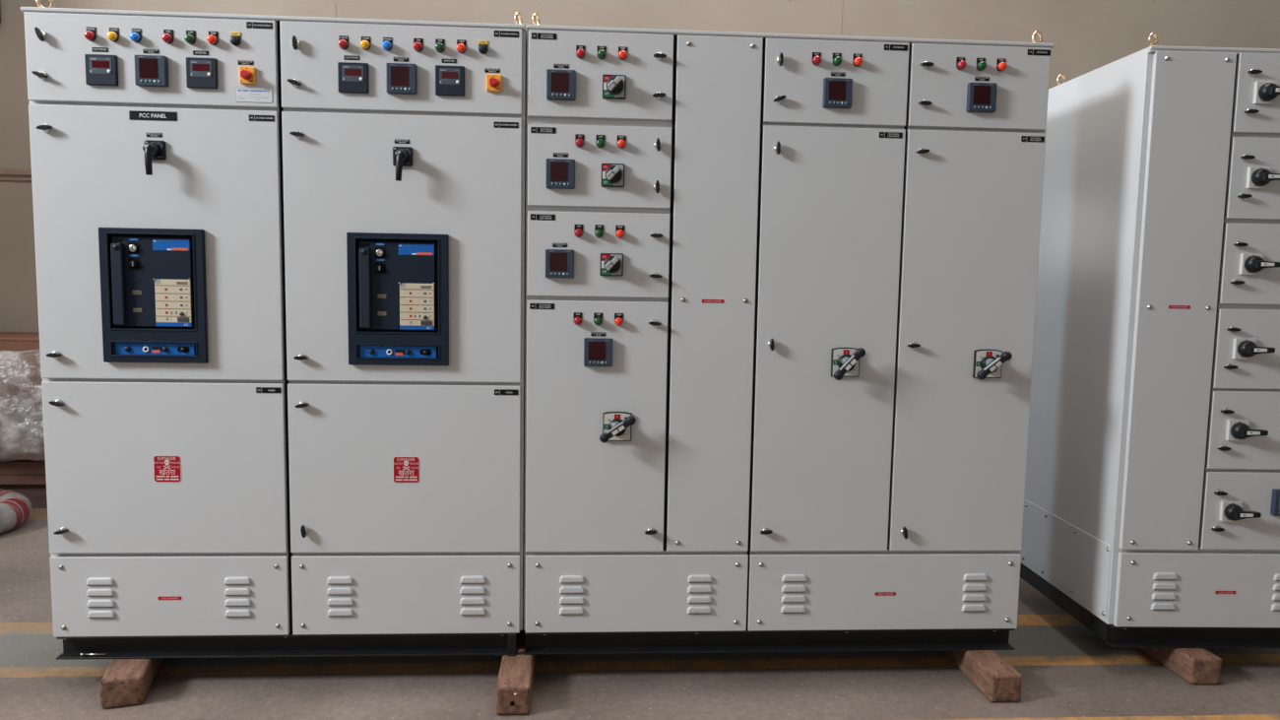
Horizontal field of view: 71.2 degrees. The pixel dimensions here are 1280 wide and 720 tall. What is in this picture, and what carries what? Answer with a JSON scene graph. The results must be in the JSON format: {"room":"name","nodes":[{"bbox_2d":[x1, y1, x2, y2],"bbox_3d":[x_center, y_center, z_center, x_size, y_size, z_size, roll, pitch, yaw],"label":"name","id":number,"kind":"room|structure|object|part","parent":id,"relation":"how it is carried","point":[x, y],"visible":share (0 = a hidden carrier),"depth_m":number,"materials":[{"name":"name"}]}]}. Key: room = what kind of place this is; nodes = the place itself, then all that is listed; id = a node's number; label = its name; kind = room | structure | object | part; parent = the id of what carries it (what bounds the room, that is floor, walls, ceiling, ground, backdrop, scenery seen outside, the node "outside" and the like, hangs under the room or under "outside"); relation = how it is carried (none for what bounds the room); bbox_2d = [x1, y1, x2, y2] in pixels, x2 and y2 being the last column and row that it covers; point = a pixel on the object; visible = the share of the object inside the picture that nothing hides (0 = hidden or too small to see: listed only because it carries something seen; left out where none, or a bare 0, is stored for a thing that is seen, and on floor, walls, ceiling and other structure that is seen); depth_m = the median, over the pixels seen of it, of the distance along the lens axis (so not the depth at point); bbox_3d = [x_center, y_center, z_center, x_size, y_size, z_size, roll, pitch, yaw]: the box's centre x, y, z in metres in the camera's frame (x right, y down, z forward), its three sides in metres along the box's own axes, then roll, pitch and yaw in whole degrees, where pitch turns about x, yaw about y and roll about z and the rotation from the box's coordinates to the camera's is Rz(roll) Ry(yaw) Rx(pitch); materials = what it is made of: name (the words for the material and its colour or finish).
{"room":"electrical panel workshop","nodes":[
{"label":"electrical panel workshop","id":0,"kind":"room"},
{"bbox_2d":[0,508,1279,719],"bbox_3d":[0.161,1.459,0.415,14.000,0.100,12.400,1,5,-4],"label":"floor","id":1,"kind":"structure","parent":0,"point":[1067,671],"depth_m":3.17,"materials":[{"name":"concrete"}]},
{"bbox_2d":[0,489,31,533],"bbox_3d":[-3.672,0.837,4.809,0.669,0.168,0.661,1,5,-4],"label":"roll","id":2,"kind":"object","parent":1,"relation":"on","point":[15,507],"visible":1,"depth_m":4.82,"materials":[{"name":"red plastic"}]},
{"bbox_2d":[0,484,47,508],"bbox_3d":[-3.778,0.770,5.602,1.408,0.148,0.668,1,5,-4],"label":"cardboard box","id":3,"kind":"object","parent":1,"relation":"on","point":[36,493],"visible":0.07,"depth_m":5.28,"materials":[{"name":"brown cardboard"}]},
{"bbox_2d":[0,459,46,484],"bbox_3d":[-3.764,0.628,5.569,1.428,0.139,0.708,1,5,-4],"label":"cardboard box","id":4,"kind":"object","parent":3,"relation":"on","point":[26,472],"visible":0.05,"depth_m":5.23,"materials":[{"name":"brown cardboard"}]},
{"bbox_2d":[0,347,45,461],"bbox_3d":[-3.751,0.253,5.222,1.340,0.659,0.450,1,5,-4],"label":"wrapped bundle","id":5,"kind":"object","parent":4,"relation":"on","point":[22,436],"visible":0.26,"depth_m":5.14,"materials":[{"name":"clear plastic"}]},
{"bbox_2d":[0,331,40,361],"bbox_3d":[-3.779,0.190,5.717,1.208,0.696,0.528,1,5,-4],"label":"cardboard box","id":6,"kind":"object","parent":5,"relation":"on","point":[23,342],"visible":0.05,"depth_m":5.43,"materials":[{"name":"brown cardboard"}]},
{"bbox_3d":[-3.777,0.045,5.703,1.208,0.405,0.528,1,5,-4],"label":"lid","id":7,"kind":"part","parent":6,"relation":"part of","materials":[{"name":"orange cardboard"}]},
{"bbox_3d":[-3.764,0.599,5.566,1.428,0.082,0.708,1,5,-4],"label":"lid","id":8,"kind":"part","parent":4,"relation":"part of","materials":[{"name":"brown cardboard"}]},
{"bbox_3d":[-3.778,0.739,5.599,1.408,0.087,0.668,1,5,-4],"label":"lid","id":9,"kind":"part","parent":3,"relation":"part of","materials":[{"name":"brown cardboard"}]},
{"bbox_2d":[99,658,163,707],"bbox_3d":[-1.840,1.042,3.356,0.133,0.100,0.935,-1,6,-19],"label":"block","id":10,"kind":"object","parent":1,"relation":"on","point":[125,681],"visible":0.44,"depth_m":2.93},
{"bbox_2d":[20,0,526,659],"bbox_3d":[-1.219,-0.109,3.384,1.598,2.207,0.904,1,5,-4],"label":"switchboard section","id":11,"kind":"object","parent":10,"relation":"on","point":[281,260],"visible":0.96,"depth_m":3.00,"materials":[{"name":"grey metal"}]},
{"bbox_2d":[83,26,96,41],"bbox_3d":[-1.759,-1.044,2.856,0.030,0.044,0.024,1,5,-4],"label":"lamp","id":12,"kind":"object","parent":11,"relation":"attached to","point":[90,32],"depth_m":2.86,"materials":[{"name":"red plastic"}]},
{"bbox_2d":[79,651,106,656],"bbox_3d":[-1.871,1.007,3.059,0.081,0.010,0.012,1,5,-4],"label":"bolt","id":13,"kind":"object","parent":11,"relation":"on","point":[83,653],"visible":1,"depth_m":3.06,"materials":[{"name":"silver metal"}]},
{"bbox_3d":[-1.736,-0.998,2.873,0.049,0.013,0.002,1,5,-4],"label":"caption plate","id":14,"kind":"part","parent":11,"relation":"part of","materials":[{"name":"black plastic"}]},
{"bbox_2d":[107,27,119,42],"bbox_3d":[-1.689,-1.043,2.860,0.030,0.044,0.024,1,5,-4],"label":"lamp","id":15,"kind":"object","parent":11,"relation":"attached to","point":[112,32],"depth_m":2.87,"materials":[{"name":"yellow plastic"}]},
{"bbox_3d":[-1.710,-0.248,2.930,0.035,0.266,0.022,1,5,-4],"label":"charging handle","id":16,"kind":"part","parent":11,"relation":"part of","materials":[{"name":"black plastic"}]},
{"bbox_3d":[-1.696,-0.036,2.958,0.018,0.018,0.007,1,5,-4],"label":"racking knob","id":17,"kind":"part","parent":11,"relation":"part of","materials":[{"name":"black plastic"}]},
{"bbox_2d":[129,28,141,42],"bbox_3d":[-1.619,-1.042,2.865,0.030,0.044,0.024,1,5,-4],"label":"lamp","id":18,"kind":"object","parent":11,"relation":"attached to","point":[135,33],"depth_m":2.87,"materials":[{"name":"blue plastic"}]},
{"bbox_3d":[-1.577,-0.970,2.897,0.783,0.275,0.020,1,5,-4],"label":"door","id":19,"kind":"part","parent":11,"relation":"part of","materials":[{"name":"white metal"}]},
{"bbox_3d":[-1.577,-0.996,2.884,0.049,0.013,0.002,1,5,-4],"label":"caption plate","id":20,"kind":"part","parent":11,"relation":"part of","materials":[{"name":"black plastic"}]},
{"bbox_3d":[-1.581,-0.793,2.903,0.149,0.029,0.002,1,5,-4],"label":"title plate","id":21,"kind":"part","parent":11,"relation":"part of","materials":[{"name":"black plastic"}]},
{"bbox_3d":[-1.615,-0.037,2.968,0.265,0.043,0.012,1,5,-4],"label":"racking panel","id":22,"kind":"part","parent":11,"relation":"part of","materials":[{"name":"blue plastic"}]},
{"bbox_3d":[-1.581,-0.732,2.909,0.049,0.013,0.002,1,5,-4],"label":"caption plate","id":23,"kind":"part","parent":11,"relation":"part of","materials":[{"name":"black plastic"}]},
{"bbox_2d":[142,139,166,175],"bbox_3d":[-1.577,-0.653,2.886,0.064,0.116,0.064,1,5,-4],"label":"switch","id":24,"kind":"object","parent":11,"relation":"attached to","point":[154,151],"depth_m":2.90,"materials":[{"name":"black plastic"}]},
{"bbox_3d":[-1.587,-0.379,2.954,0.783,0.888,0.020,1,5,-4],"label":"door","id":25,"kind":"part","parent":11,"relation":"part of","materials":[{"name":"white metal"}]},
{"bbox_3d":[-1.600,0.366,3.025,0.783,0.584,0.020,1,5,-4],"label":"door","id":26,"kind":"part","parent":11,"relation":"part of","materials":[{"name":"grey metal"}]},
{"bbox_2d":[161,29,173,43],"bbox_3d":[-1.520,-1.041,2.872,0.030,0.044,0.024,1,5,-4],"label":"lamp","id":27,"kind":"object","parent":11,"relation":"attached to","point":[166,34],"depth_m":2.88,"materials":[{"name":"red plastic"}]},
{"bbox_3d":[-1.607,0.809,3.067,0.784,0.278,0.020,1,5,-4],"label":"louvred panel","id":28,"kind":"part","parent":11,"relation":"part of","materials":[{"name":"white metal"}]},
{"bbox_2d":[184,30,195,44],"bbox_3d":[-1.450,-1.040,2.876,0.030,0.044,0.024,1,5,-4],"label":"lamp","id":29,"kind":"object","parent":11,"relation":"attached to","point":[189,35],"depth_m":2.88,"materials":[{"name":"green plastic"}]},
{"bbox_3d":[-1.422,-0.994,2.894,0.049,0.013,0.002,1,5,-4],"label":"caption plate","id":30,"kind":"part","parent":11,"relation":"part of","materials":[{"name":"black plastic"}]},
{"bbox_2d":[206,31,218,45],"bbox_3d":[-1.379,-1.040,2.881,0.030,0.044,0.024,1,5,-4],"label":"lamp","id":31,"kind":"object","parent":11,"relation":"attached to","point":[212,36],"depth_m":2.89,"materials":[{"name":"orange plastic"}]},
{"bbox_3d":[-1.310,-1.056,2.894,0.030,0.012,0.003,1,5,-4],"label":"legend plate","id":32,"kind":"part","parent":11,"relation":"part of","materials":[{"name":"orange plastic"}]},
{"bbox_3d":[-1.282,-0.966,2.905,0.049,0.013,0.002,1,5,-4],"label":"caption plate","id":33,"kind":"part","parent":11,"relation":"part of","materials":[{"name":"black plastic"}]},
{"bbox_2d":[239,66,255,84],"bbox_3d":[-1.275,-0.923,2.893,0.050,0.054,0.036,1,5,-4],"label":"switch","id":34,"kind":"object","parent":11,"relation":"attached to","point":[247,75],"depth_m":2.90,"materials":[{"name":"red plastic"}]},
{"bbox_3d":[-1.259,-0.863,2.917,0.118,0.044,0.002,1,5,-4],"label":"data plate","id":35,"kind":"part","parent":11,"relation":"part of","materials":[{"name":"grey plastic"}]},
{"bbox_2d":[338,35,348,49],"bbox_3d":[-0.966,-1.035,2.908,0.030,0.044,0.024,1,5,-4],"label":"lamp","id":36,"kind":"object","parent":11,"relation":"attached to","point":[343,39],"depth_m":2.91,"materials":[{"name":"red plastic"}]},
{"bbox_3d":[-0.943,-0.989,2.925,0.049,0.013,0.002,1,5,-4],"label":"caption plate","id":37,"kind":"part","parent":11,"relation":"part of","materials":[{"name":"black plastic"}]},
{"bbox_3d":[-0.917,-0.240,2.982,0.035,0.266,0.022,1,5,-4],"label":"charging handle","id":38,"kind":"part","parent":11,"relation":"part of","materials":[{"name":"black plastic"}]},
{"bbox_2d":[360,36,370,50],"bbox_3d":[-0.896,-1.034,2.912,0.030,0.044,0.024,1,5,-4],"label":"lamp","id":39,"kind":"object","parent":11,"relation":"attached to","point":[364,40],"depth_m":2.92,"materials":[{"name":"yellow plastic"}]},
{"bbox_2d":[382,37,391,51],"bbox_3d":[-0.826,-1.033,2.917,0.030,0.044,0.024,1,5,-4],"label":"lamp","id":40,"kind":"object","parent":11,"relation":"attached to","point":[386,41],"depth_m":2.92,"materials":[{"name":"blue plastic"}]},
{"bbox_3d":[-0.823,-0.028,3.020,0.265,0.043,0.012,1,5,-4],"label":"racking panel","id":41,"kind":"part","parent":11,"relation":"part of","materials":[{"name":"blue plastic"}]},
{"bbox_3d":[-0.782,-0.961,2.949,0.782,0.275,0.020,1,5,-4],"label":"door","id":42,"kind":"part","parent":11,"relation":"part of","materials":[{"name":"white metal"}]},
{"bbox_3d":[-0.784,-0.987,2.935,0.049,0.013,0.002,1,5,-4],"label":"caption plate","id":43,"kind":"part","parent":11,"relation":"part of","materials":[{"name":"black plastic"}]},
{"bbox_3d":[-0.792,-0.370,3.006,0.782,0.888,0.020,1,5,-4],"label":"door","id":44,"kind":"part","parent":11,"relation":"part of","materials":[{"name":"white metal"}]},
{"bbox_3d":[-0.788,-0.723,2.961,0.049,0.013,0.002,1,5,-4],"label":"caption plate","id":45,"kind":"part","parent":11,"relation":"part of","materials":[{"name":"black plastic"}]},
{"bbox_2d":[392,146,412,181],"bbox_3d":[-0.784,-0.644,2.938,0.064,0.116,0.064,1,5,-4],"label":"switch","id":46,"kind":"object","parent":11,"relation":"attached to","point":[402,156],"depth_m":2.95,"materials":[{"name":"black plastic"}]},
{"bbox_3d":[-0.805,0.375,3.077,0.782,0.584,0.020,1,5,-4],"label":"door","id":47,"kind":"part","parent":11,"relation":"part of","materials":[{"name":"grey metal"}]},
{"bbox_3d":[-0.812,0.818,3.119,0.782,0.278,0.020,1,5,-4],"label":"louvred panel","id":48,"kind":"part","parent":11,"relation":"part of","materials":[{"name":"white metal"}]},
{"bbox_2d":[413,38,423,52],"bbox_3d":[-0.727,-1.032,2.923,0.030,0.044,0.024,1,5,-4],"label":"lamp","id":49,"kind":"object","parent":11,"relation":"attached to","point":[417,42],"depth_m":2.93,"materials":[{"name":"red plastic"}]},
{"bbox_2d":[435,38,445,52],"bbox_3d":[-0.657,-1.032,2.928,0.030,0.044,0.024,1,5,-4],"label":"lamp","id":50,"kind":"object","parent":11,"relation":"attached to","point":[439,42],"depth_m":2.93,"materials":[{"name":"green plastic"}]},
{"bbox_3d":[-0.629,-0.985,2.946,0.049,0.013,0.002,1,5,-4],"label":"caption plate","id":51,"kind":"part","parent":11,"relation":"part of","materials":[{"name":"black plastic"}]},
{"bbox_2d":[456,39,466,53],"bbox_3d":[-0.587,-1.031,2.932,0.030,0.044,0.024,1,5,-4],"label":"lamp","id":52,"kind":"object","parent":11,"relation":"attached to","point":[461,43],"depth_m":2.94,"materials":[{"name":"orange plastic"}]},
{"bbox_3d":[-0.517,-1.047,2.946,0.030,0.012,0.003,1,5,-4],"label":"legend plate","id":53,"kind":"part","parent":11,"relation":"part of","materials":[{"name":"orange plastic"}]},
{"bbox_3d":[-0.489,-0.957,2.957,0.049,0.013,0.002,1,5,-4],"label":"caption plate","id":54,"kind":"part","parent":11,"relation":"part of","materials":[{"name":"black plastic"}]},
{"bbox_2d":[486,73,502,91],"bbox_3d":[-0.482,-0.914,2.945,0.050,0.054,0.036,1,5,-4],"label":"switch","id":55,"kind":"object","parent":11,"relation":"attached to","point":[493,81],"depth_m":2.95,"materials":[{"name":"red plastic"}]},
{"bbox_2d":[496,626,536,714],"bbox_3d":[-0.445,1.061,3.413,0.116,0.100,1.029,1,5,-4],"label":"block","id":56,"kind":"object","parent":1,"relation":"on","point":[515,681],"visible":0.51,"depth_m":2.95,"materials":[{"name":"brown wood"}]},
{"bbox_2d":[942,649,1022,702],"bbox_3d":[1.223,1.078,3.543,0.115,0.100,0.985,1,5,-4],"label":"block","id":57,"kind":"object","parent":1,"relation":"on","point":[997,679],"visible":0.41,"depth_m":3.11,"materials":[{"name":"brown wood"}]},
{"bbox_2d":[523,11,1054,654],"bbox_3d":[0.481,-0.089,3.491,1.801,2.207,0.911,1,5,-4],"label":"switchboard section","id":58,"kind":"object","parent":57,"relation":"on","point":[781,288],"visible":1,"depth_m":3.11,"materials":[{"name":"grey metal"}]},
{"bbox_3d":[-0.272,-0.389,3.026,0.049,0.013,0.002,1,5,-4],"label":"caption plate","id":59,"kind":"part","parent":58,"relation":"part of","materials":[{"name":"black plastic"}]},
{"bbox_3d":[-0.267,-0.687,2.998,0.049,0.013,0.002,1,5,-4],"label":"caption plate","id":60,"kind":"part","parent":58,"relation":"part of","materials":[{"name":"black plastic"}]},
{"bbox_3d":[-0.262,-0.976,2.970,0.049,0.013,0.002,1,5,-4],"label":"caption plate","id":61,"kind":"part","parent":58,"relation":"part of","materials":[{"name":"black plastic"}]},
{"bbox_2d":[573,312,581,324],"bbox_3d":[-0.212,-0.140,3.043,0.030,0.044,0.024,1,5,-4],"label":"lamp","id":62,"kind":"object","parent":58,"relation":"attached to","point":[577,316],"depth_m":3.05,"materials":[{"name":"red plastic"}]},
{"bbox_2d":[574,224,582,237],"bbox_3d":[-0.206,-0.436,3.014,0.030,0.044,0.024,1,5,-4],"label":"lamp","id":63,"kind":"object","parent":58,"relation":"attached to","point":[578,228],"depth_m":3.02,"materials":[{"name":"red plastic"}]},
{"bbox_2d":[575,133,583,147],"bbox_3d":[-0.201,-0.733,2.986,0.030,0.044,0.024,1,5,-4],"label":"lamp","id":64,"kind":"object","parent":58,"relation":"attached to","point":[579,138],"depth_m":2.99,"materials":[{"name":"red plastic"}]},
{"bbox_2d":[576,45,584,59],"bbox_3d":[-0.196,-1.022,2.958,0.030,0.044,0.024,1,5,-4],"label":"lamp","id":65,"kind":"object","parent":58,"relation":"attached to","point":[580,49],"depth_m":2.96,"materials":[{"name":"red plastic"}]},
{"bbox_3d":[-0.151,0.235,3.105,0.482,0.879,0.020,1,5,-4],"label":"door","id":66,"kind":"part","parent":58,"relation":"part of","materials":[{"name":"grey metal"}]},
{"bbox_2d":[593,312,602,325],"bbox_3d":[-0.142,-0.139,3.047,0.030,0.044,0.024,1,5,-4],"label":"lamp","id":67,"kind":"object","parent":58,"relation":"attached to","point":[598,316],"depth_m":3.06,"materials":[{"name":"green plastic"}]},
{"bbox_3d":[-0.142,-0.088,3.064,0.049,0.013,0.002,1,5,-4],"label":"caption plate","id":68,"kind":"part","parent":58,"relation":"part of","materials":[{"name":"black plastic"}]},
{"bbox_2d":[594,224,603,237],"bbox_3d":[-0.137,-0.435,3.019,0.030,0.044,0.024,1,5,-4],"label":"lamp","id":69,"kind":"object","parent":58,"relation":"attached to","point":[599,228],"depth_m":3.02,"materials":[{"name":"green plastic"}]},
{"bbox_3d":[-0.141,-0.359,3.049,0.482,0.285,0.020,1,5,-4],"label":"door","id":70,"kind":"part","parent":58,"relation":"part of","materials":[{"name":"white metal"}]},
{"bbox_3d":[-0.136,-0.653,3.020,0.482,0.270,0.020,1,5,-4],"label":"door","id":71,"kind":"part","parent":58,"relation":"part of","materials":[{"name":"white metal"}]},
{"bbox_2d":[595,134,605,147],"bbox_3d":[-0.132,-0.732,2.990,0.030,0.044,0.024,1,5,-4],"label":"lamp","id":72,"kind":"object","parent":58,"relation":"attached to","point":[600,139],"depth_m":3.00,"materials":[{"name":"green plastic"}]},
{"bbox_3d":[-0.130,-0.951,2.992,0.482,0.279,0.020,1,5,-4],"label":"door","id":73,"kind":"part","parent":58,"relation":"part of","materials":[{"name":"white metal"}]},
{"bbox_2d":[597,46,606,59],"bbox_3d":[-0.127,-1.021,2.963,0.030,0.044,0.024,1,5,-4],"label":"lamp","id":74,"kind":"object","parent":58,"relation":"attached to","point":[602,50],"depth_m":2.96,"materials":[{"name":"green plastic"}]},
{"bbox_2d":[599,253,623,275],"bbox_3d":[-0.095,-0.322,3.019,0.077,0.077,0.052,1,5,-4],"label":"switch","id":75,"kind":"object","parent":58,"relation":"attached to","point":[610,264],"depth_m":3.03,"materials":[{"name":"black plastic"}]},
{"bbox_2d":[601,163,624,187],"bbox_3d":[-0.090,-0.620,2.990,0.077,0.077,0.052,1,5,-4],"label":"switch","id":76,"kind":"object","parent":58,"relation":"attached to","point":[612,174],"depth_m":3.00,"materials":[{"name":"black plastic"}]},
{"bbox_2d":[602,74,626,99],"bbox_3d":[-0.085,-0.909,2.963,0.077,0.077,0.052,1,5,-4],"label":"switch","id":77,"kind":"object","parent":58,"relation":"attached to","point":[613,86],"depth_m":2.97,"materials":[{"name":"black plastic"}]},
{"bbox_3d":[-0.076,0.236,3.042,0.141,0.032,0.027,-33,7,0],"label":"handle","id":78,"kind":"part","parent":58,"relation":"part of","materials":[{"name":"black plastic"}]},
{"bbox_2d":[614,313,623,325],"bbox_3d":[-0.072,-0.138,3.052,0.030,0.044,0.024,1,5,-4],"label":"lamp","id":79,"kind":"object","parent":58,"relation":"attached to","point":[618,317],"depth_m":3.05,"materials":[{"name":"orange plastic"}]},
{"bbox_2d":[615,225,624,238],"bbox_3d":[-0.067,-0.434,3.023,0.030,0.044,0.024,1,5,-4],"label":"lamp","id":80,"kind":"object","parent":58,"relation":"attached to","point":[619,229],"depth_m":3.03,"materials":[{"name":"orange plastic"}]},
{"bbox_2d":[617,134,626,148],"bbox_3d":[-0.062,-0.732,2.995,0.030,0.044,0.024,1,5,-4],"label":"lamp","id":81,"kind":"object","parent":58,"relation":"attached to","point":[621,139],"depth_m":3.00,"materials":[{"name":"orange plastic"}]},
{"bbox_2d":[618,46,627,60],"bbox_3d":[-0.057,-1.020,2.967,0.030,0.044,0.024,1,5,-4],"label":"lamp","id":82,"kind":"object","parent":58,"relation":"attached to","point":[622,50],"depth_m":2.97,"materials":[{"name":"orange plastic"}]},
{"bbox_3d":[-0.010,0.826,3.172,0.785,0.278,0.020,1,5,-4],"label":"louvred panel","id":83,"kind":"part","parent":58,"relation":"part of","materials":[{"name":"white metal"}]},
{"bbox_2d":[812,52,821,64],"bbox_3d":[0.597,-1.016,3.010,0.030,0.044,0.024,1,5,-4],"label":"lamp","id":84,"kind":"object","parent":58,"relation":"attached to","point":[816,56],"depth_m":3.01,"materials":[{"name":"red plastic"}]},
{"bbox_3d":[0.652,-0.057,3.129,0.494,1.483,0.020,1,5,-4],"label":"door","id":85,"kind":"part","parent":58,"relation":"part of","materials":[{"name":"grey metal"}]},
{"bbox_3d":[0.668,-0.944,3.044,0.494,0.276,0.020,1,5,-4],"label":"door","id":86,"kind":"part","parent":58,"relation":"part of","materials":[{"name":"white metal"}]},
{"bbox_2d":[832,53,841,65],"bbox_3d":[0.667,-1.016,3.014,0.030,0.044,0.024,1,5,-4],"label":"lamp","id":87,"kind":"object","parent":58,"relation":"attached to","point":[836,57],"depth_m":3.02,"materials":[{"name":"green plastic"}]},
{"bbox_3d":[0.672,-0.969,3.031,0.049,0.013,0.002,1,5,-4],"label":"caption plate","id":88,"kind":"part","parent":58,"relation":"part of","materials":[{"name":"black plastic"}]},
{"bbox_3d":[0.721,0.014,3.072,0.032,0.141,0.027,44,1,-6],"label":"handle","id":89,"kind":"part","parent":58,"relation":"part of","materials":[{"name":"black plastic"}]},
{"bbox_2d":[852,53,862,66],"bbox_3d":[0.738,-1.015,3.019,0.030,0.044,0.024,1,5,-4],"label":"lamp","id":90,"kind":"object","parent":58,"relation":"attached to","point":[857,57],"depth_m":3.03,"materials":[{"name":"orange plastic"}]},
{"bbox_3d":[0.884,0.836,3.230,0.992,0.278,0.020,1,5,-4],"label":"louvred panel","id":91,"kind":"part","parent":58,"relation":"part of","materials":[{"name":"white metal"}]},
{"bbox_2d":[956,57,966,69],"bbox_3d":[1.096,-1.011,3.042,0.030,0.044,0.024,1,5,-4],"label":"lamp","id":92,"kind":"object","parent":58,"relation":"attached to","point":[961,62],"depth_m":3.05,"materials":[{"name":"red plastic"}]},
{"bbox_3d":[1.151,-0.051,3.161,0.486,1.483,0.020,1,5,-4],"label":"door","id":93,"kind":"part","parent":58,"relation":"part of","materials":[{"name":"grey metal"}]},
{"bbox_3d":[1.167,-0.938,3.076,0.486,0.276,0.020,1,5,-4],"label":"door","id":94,"kind":"part","parent":58,"relation":"part of","materials":[{"name":"white metal"}]},
{"bbox_2d":[976,58,986,70],"bbox_3d":[1.167,-1.010,3.047,0.030,0.044,0.024,1,5,-4],"label":"lamp","id":95,"kind":"object","parent":58,"relation":"attached to","point":[981,62],"depth_m":3.05,"materials":[{"name":"green plastic"}]},
{"bbox_3d":[1.173,-0.963,3.063,0.049,0.013,0.002,1,5,-4],"label":"caption plate","id":96,"kind":"part","parent":58,"relation":"part of","materials":[{"name":"black plastic"}]},
{"bbox_3d":[1.231,0.019,3.105,0.141,0.032,0.027,-38,7,0],"label":"handle","id":97,"kind":"part","parent":58,"relation":"part of","materials":[{"name":"black plastic"}]},
{"bbox_2d":[996,58,1007,71],"bbox_3d":[1.237,-1.009,3.052,0.030,0.044,0.024,1,5,-4],"label":"lamp","id":98,"kind":"object","parent":58,"relation":"attached to","point":[1001,63],"depth_m":3.06,"materials":[{"name":"orange plastic"}]},
{"bbox_2d":[1138,647,1221,684],"bbox_3d":[2.014,1.082,3.644,0.119,0.100,0.865,1,5,-4],"label":"block","id":99,"kind":"object","parent":1,"relation":"on","point":[1196,666],"visible":0.3,"depth_m":3.24,"materials":[{"name":"brown wood"}]},
{"bbox_2d":[1020,31,1279,647],"bbox_3d":[2.154,-0.074,3.600,0.840,2.213,0.900,1,5,-2],"label":"tall cabinet","id":100,"kind":"object","parent":99,"relation":"on","point":[1151,515],"visible":0.99,"depth_m":3.26,"materials":[{"name":"grey metal"}]},
{"bbox_3d":[2.155,0.851,3.307,0.793,0.278,0.020,1,5,-2],"label":"louvred panel","id":101,"kind":"part","parent":100,"relation":"part of","materials":[{"name":"white metal"}]},
{"bbox_3d":[2.309,0.554,3.283,0.495,0.288,0.020,1,5,-2],"label":"door","id":102,"kind":"part","parent":100,"relation":"part of","materials":[{"name":"grey metal"}]},
{"bbox_3d":[2.315,0.257,3.254,0.495,0.286,0.020,1,5,-2],"label":"door","id":103,"kind":"part","parent":100,"relation":"part of","materials":[{"name":"grey metal"}]},
{"bbox_3d":[2.320,-0.038,3.226,0.495,0.287,0.020,1,5,-2],"label":"door","id":104,"kind":"part","parent":100,"relation":"part of","materials":[{"name":"grey metal"}]},
{"bbox_3d":[2.188,0.558,3.221,0.091,0.030,0.024,1,5,-2],"label":"handle","id":105,"kind":"part","parent":100,"relation":"part of","materials":[{"name":"black plastic"}]},
{"bbox_3d":[2.325,-0.341,3.197,0.495,0.285,0.020,1,5,-2],"label":"door","id":106,"kind":"part","parent":100,"relation":"part of","materials":[{"name":"grey metal"}]},
{"bbox_3d":[2.330,-0.639,3.168,0.495,0.284,0.020,1,5,-2],"label":"door","id":107,"kind":"part","parent":100,"relation":"part of","materials":[{"name":"white metal"}]},
{"bbox_3d":[2.193,0.260,3.193,0.091,0.030,0.024,1,5,-2],"label":"handle","id":108,"kind":"part","parent":100,"relation":"part of","materials":[{"name":"black plastic"}]},
{"bbox_3d":[2.335,-0.931,3.140,0.495,0.270,0.020,1,5,-2],"label":"door","id":109,"kind":"part","parent":100,"relation":"part of","materials":[{"name":"white metal"}]},
{"bbox_3d":[2.198,-0.034,3.165,0.091,0.030,0.024,1,5,-2],"label":"handle","id":110,"kind":"part","parent":100,"relation":"part of","materials":[{"name":"black plastic"}]},
{"bbox_3d":[2.203,-0.334,3.136,0.091,0.030,0.024,1,5,-2],"label":"handle","id":111,"kind":"part","parent":100,"relation":"part of","materials":[{"name":"black plastic"}]},
{"bbox_3d":[2.208,-0.636,3.107,0.091,0.030,0.024,1,5,-2],"label":"handle","id":112,"kind":"part","parent":100,"relation":"part of","materials":[{"name":"black plastic"}]},
{"bbox_3d":[2.213,-0.926,3.079,0.091,0.030,0.024,1,5,-2],"label":"handle","id":113,"kind":"part","parent":100,"relation":"part of","materials":[{"name":"black plastic"}]},
{"bbox_2d":[0,0,1279,331],"bbox_3d":[-0.176,-2.163,6.184,14.000,6.000,0.200,1,5,-4],"label":"wall","id":114,"kind":"structure","parent":0,"point":[1087,35],"depth_m":6.12,"materials":[{"name":"beige paint"}]},
{"bbox_2d":[0,168,31,181],"bbox_3d":[1.012,-1.168,6.246,11.600,0.077,0.020,1,5,-4],"label":"trim","id":115,"kind":"structure","parent":114,"relation":"attached to","point":[3,171],"depth_m":5.90,"materials":[{"name":"beige wood"}]}
]}

